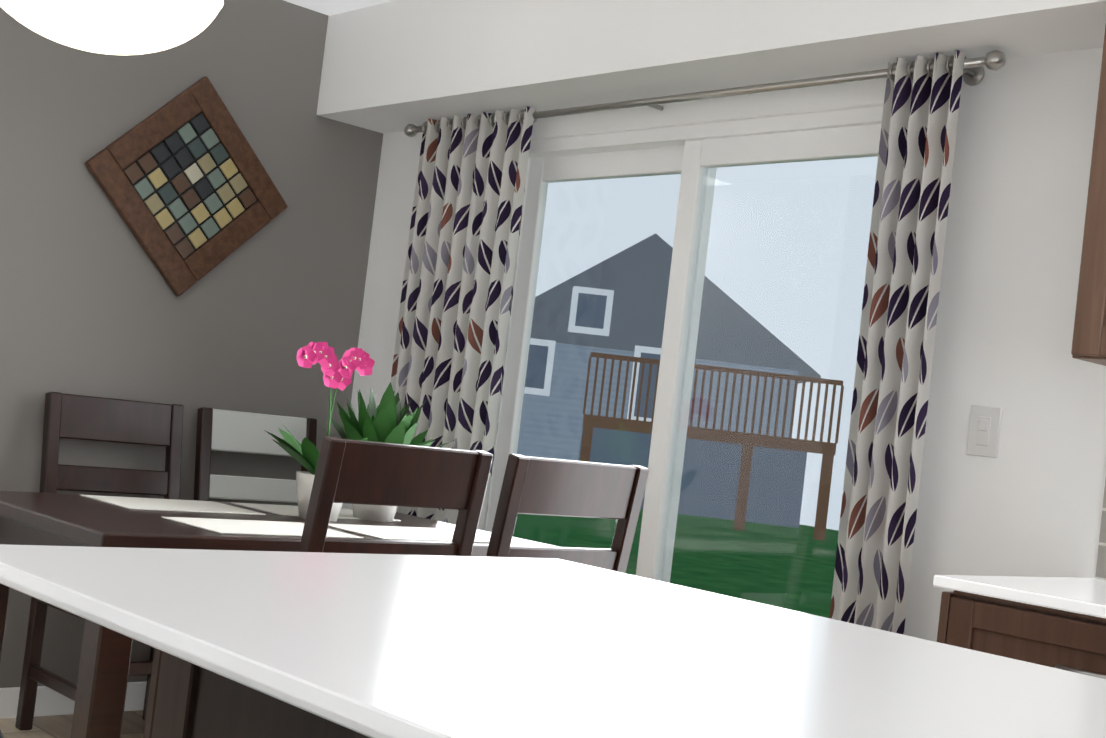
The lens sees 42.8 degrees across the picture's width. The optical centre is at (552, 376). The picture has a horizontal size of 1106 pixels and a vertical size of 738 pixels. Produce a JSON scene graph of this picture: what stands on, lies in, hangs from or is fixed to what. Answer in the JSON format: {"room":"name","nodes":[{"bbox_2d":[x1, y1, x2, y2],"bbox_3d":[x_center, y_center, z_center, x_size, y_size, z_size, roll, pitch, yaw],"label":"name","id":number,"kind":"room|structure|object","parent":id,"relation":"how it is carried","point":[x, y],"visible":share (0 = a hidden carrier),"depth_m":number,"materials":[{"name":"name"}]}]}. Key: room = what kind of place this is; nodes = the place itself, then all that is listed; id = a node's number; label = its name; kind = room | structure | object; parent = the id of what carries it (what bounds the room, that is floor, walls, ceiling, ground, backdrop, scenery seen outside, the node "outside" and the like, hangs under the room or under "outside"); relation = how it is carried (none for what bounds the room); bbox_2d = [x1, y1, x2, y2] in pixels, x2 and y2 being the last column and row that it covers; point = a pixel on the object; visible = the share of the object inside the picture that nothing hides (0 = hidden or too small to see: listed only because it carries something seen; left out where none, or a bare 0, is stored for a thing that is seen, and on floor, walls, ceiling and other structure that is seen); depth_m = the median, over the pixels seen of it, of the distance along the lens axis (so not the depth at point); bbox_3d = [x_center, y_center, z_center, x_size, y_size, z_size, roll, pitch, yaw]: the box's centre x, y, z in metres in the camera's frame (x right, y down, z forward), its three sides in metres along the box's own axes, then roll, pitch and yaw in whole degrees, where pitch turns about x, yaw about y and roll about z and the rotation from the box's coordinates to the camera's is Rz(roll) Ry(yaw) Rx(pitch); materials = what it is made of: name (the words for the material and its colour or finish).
{"room":"dining room","nodes":[
{"label":"dining room","id":0,"kind":"room"},
{"bbox_2d":[0,710,144,737],"bbox_3d":[-1.159,1.077,1.054,6.720,0.100,10.620,8,-2,-43],"label":"floor","id":1,"kind":"structure","parent":0,"point":[60,726],"depth_m":4.39,"materials":[{"name":"brown wood"}]},
{"bbox_2d":[15,392,183,730],"bbox_3d":[-1.308,0.594,4.364,0.470,1.032,0.508,8,-2,-43],"label":"dining chair","id":2,"kind":"object","parent":1,"relation":"on","point":[81,417],"visible":0.4,"depth_m":4.46,"materials":[{"name":"brown wood"}]},
{"bbox_2d":[143,652,331,737],"bbox_3d":[-0.088,0.725,1.668,0.646,0.884,0.563,8,-2,-43],"label":"base cabinet","id":3,"kind":"object","parent":1,"relation":"on","point":[183,703],"depth_m":1.58,"materials":[{"name":"brown wood"}]},
{"bbox_2d":[0,544,1105,737],"bbox_3d":[0.346,0.293,1.115,0.911,0.021,1.976,8,-2,-43],"label":"countertop","id":4,"kind":"structure","parent":3,"relation":"on","point":[358,645],"depth_m":1.30,"materials":[{"name":"white stone"}]},
{"bbox_2d":[194,407,316,502],"bbox_3d":[-0.923,0.650,4.724,0.470,1.032,0.508,8,-2,-43],"label":"dining chair","id":5,"kind":"object","parent":1,"relation":"on","point":[230,431],"visible":0.12,"depth_m":4.84,"materials":[{"name":"brown wood"}]},
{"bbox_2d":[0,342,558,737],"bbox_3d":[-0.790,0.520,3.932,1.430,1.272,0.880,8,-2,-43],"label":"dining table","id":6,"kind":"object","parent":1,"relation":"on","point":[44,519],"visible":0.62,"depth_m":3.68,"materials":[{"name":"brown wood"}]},
{"bbox_2d":[332,728,351,737],"bbox_3d":[0.211,0.750,1.345,0.646,0.884,0.621,8,-2,-43],"label":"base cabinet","id":7,"kind":"object","parent":1,"relation":"on","point":[335,734],"depth_m":1.40,"materials":[{"name":"black wood"}]},
{"bbox_2d":[299,436,492,555],"bbox_3d":[-0.536,0.651,3.339,0.470,1.032,0.508,8,-2,-43],"label":"dining chair","id":8,"kind":"object","parent":1,"relation":"on","point":[349,471],"visible":0.23,"depth_m":3.17,"materials":[{"name":"brown wood"}]},
{"bbox_2d":[486,454,648,572],"bbox_3d":[-0.145,0.707,3.663,0.470,1.032,0.508,8,-2,-43],"label":"dining chair","id":9,"kind":"object","parent":1,"relation":"on","point":[548,486],"visible":0.21,"depth_m":3.50,"materials":[{"name":"brown wood"}]},
{"bbox_2d":[937,591,1105,678],"bbox_3d":[1.149,0.900,2.628,0.618,0.884,0.698,8,-2,-43],"label":"base cabinet","id":10,"kind":"object","parent":1,"relation":"on","point":[1057,622],"depth_m":2.56,"materials":[{"name":"brown wood"}]},
{"bbox_2d":[933,575,1105,622],"bbox_3d":[2.316,0.533,1.430,0.631,0.022,4.020,8,-2,-43],"label":"countertop","id":11,"kind":"structure","parent":10,"relation":"on","point":[1071,595],"depth_m":2.62,"materials":[{"name":"white stone"}]},
{"bbox_2d":[0,0,382,687],"bbox_3d":[-1.343,-0.126,4.763,1.560,2.480,0.120,8,-2,-43],"label":"wall","id":12,"kind":"structure","parent":0,"point":[92,304],"depth_m":4.70,"materials":[{"name":"grey paint"}]},
{"bbox_2d":[0,681,146,718],"bbox_3d":[-1.440,1.061,4.672,1.574,0.095,0.022,8,-2,-43],"label":"baseboard","id":13,"kind":"structure","parent":12,"relation":"attached to","point":[50,702],"depth_m":4.49,"materials":[{"name":"white"}]},
{"bbox_2d":[85,77,287,295],"bbox_3d":[-1.214,-0.641,4.735,0.745,0.745,0.030,8,-2,-43],"label":"picture frame","id":14,"kind":"object","parent":12,"relation":"attached to","point":[187,186],"visible":1,"depth_m":4.72,"materials":[{"name":"brown wood"}]},
{"bbox_2d":[283,0,393,15],"bbox_3d":[-0.862,-1.484,1.135,6.720,0.100,10.620,8,-2,-43],"label":"ceiling","id":15,"kind":"structure","parent":0,"point":[329,7],"depth_m":4.94,"materials":[{"name":"grey paint"}]},
{"bbox_2d":[0,0,223,54],"bbox_3d":[-0.972,-1.050,3.098,0.532,0.664,0.532,8,-2,-43],"label":"pendant light","id":16,"kind":"object","parent":15,"relation":"hanging from","point":[124,27],"visible":1,"depth_m":3.00,"materials":[{"name":"white glass"}]},
{"bbox_2d":[316,0,1105,133],"bbox_3d":[1.908,-0.890,2.335,0.298,0.362,7.758,8,-2,-43],"label":"soffit bulkhead","id":17,"kind":"object","parent":15,"relation":"attached to","point":[394,66],"visible":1,"depth_m":4.00,"materials":[{"name":"white paint"}]},
{"bbox_2d":[341,47,1105,641],"bbox_3d":[1.887,0.177,2.480,0.150,2.480,7.880,8,-2,-43],"label":"wall","id":18,"kind":"structure","parent":0,"point":[1013,475],"depth_m":3.44,"materials":[{"name":"white paint"}]},
{"bbox_2d":[391,50,1005,634],"bbox_3d":[0.172,0.200,4.142,0.133,2.082,2.324,8,-2,-43],"label":"curtain","id":19,"kind":"object","parent":18,"relation":"attached to","point":[449,358],"visible":0.81,"depth_m":3.52,"materials":[{"name":"multicoloured fabric"}]},
{"bbox_2d":[966,404,1002,457],"bbox_3d":[1.019,0.128,3.338,0.012,0.120,0.080,8,-2,-43],"label":"switch plate","id":20,"kind":"object","parent":18,"relation":"attached to","point":[984,422],"depth_m":3.33,"materials":[{"name":"white plastic"}]},
{"bbox_2d":[1071,25,1105,365],"bbox_3d":[1.424,-0.375,2.746,0.329,0.741,0.661,8,-2,-43],"label":"upper cabinet","id":21,"kind":"object","parent":18,"relation":"attached to","point":[1089,339],"visible":1,"depth_m":2.86,"materials":[{"name":"brown wood"}]},
{"label":"outside","id":22,"kind":"structure","parent":0,"visible":0},
{"bbox_2d":[512,509,838,617],"bbox_3d":[10.802,5.199,36.565,59.580,2.700,80.000,8,-2,-43],"label":"lawn","id":23,"kind":"structure","parent":22,"point":[736,554],"depth_m":17.69,"materials":[{"name":"green plant"}]},
{"bbox_2d":[517,233,843,540],"bbox_3d":[1.491,1.432,28.837,6.572,7.970,11.400,7,-2,1],"label":"house","id":24,"kind":"structure","parent":23,"relation":"on","point":[642,247],"depth_m":26.11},
{"bbox_2d":[535,156,877,530],"bbox_3d":[24.238,-23.427,26.356,80.000,64.000,170.000,8,-2,-43],"label":"sky","id":25,"kind":"structure","parent":22,"point":[805,306],"depth_m":92.58,"materials":[{"name":"white"}]}
]}

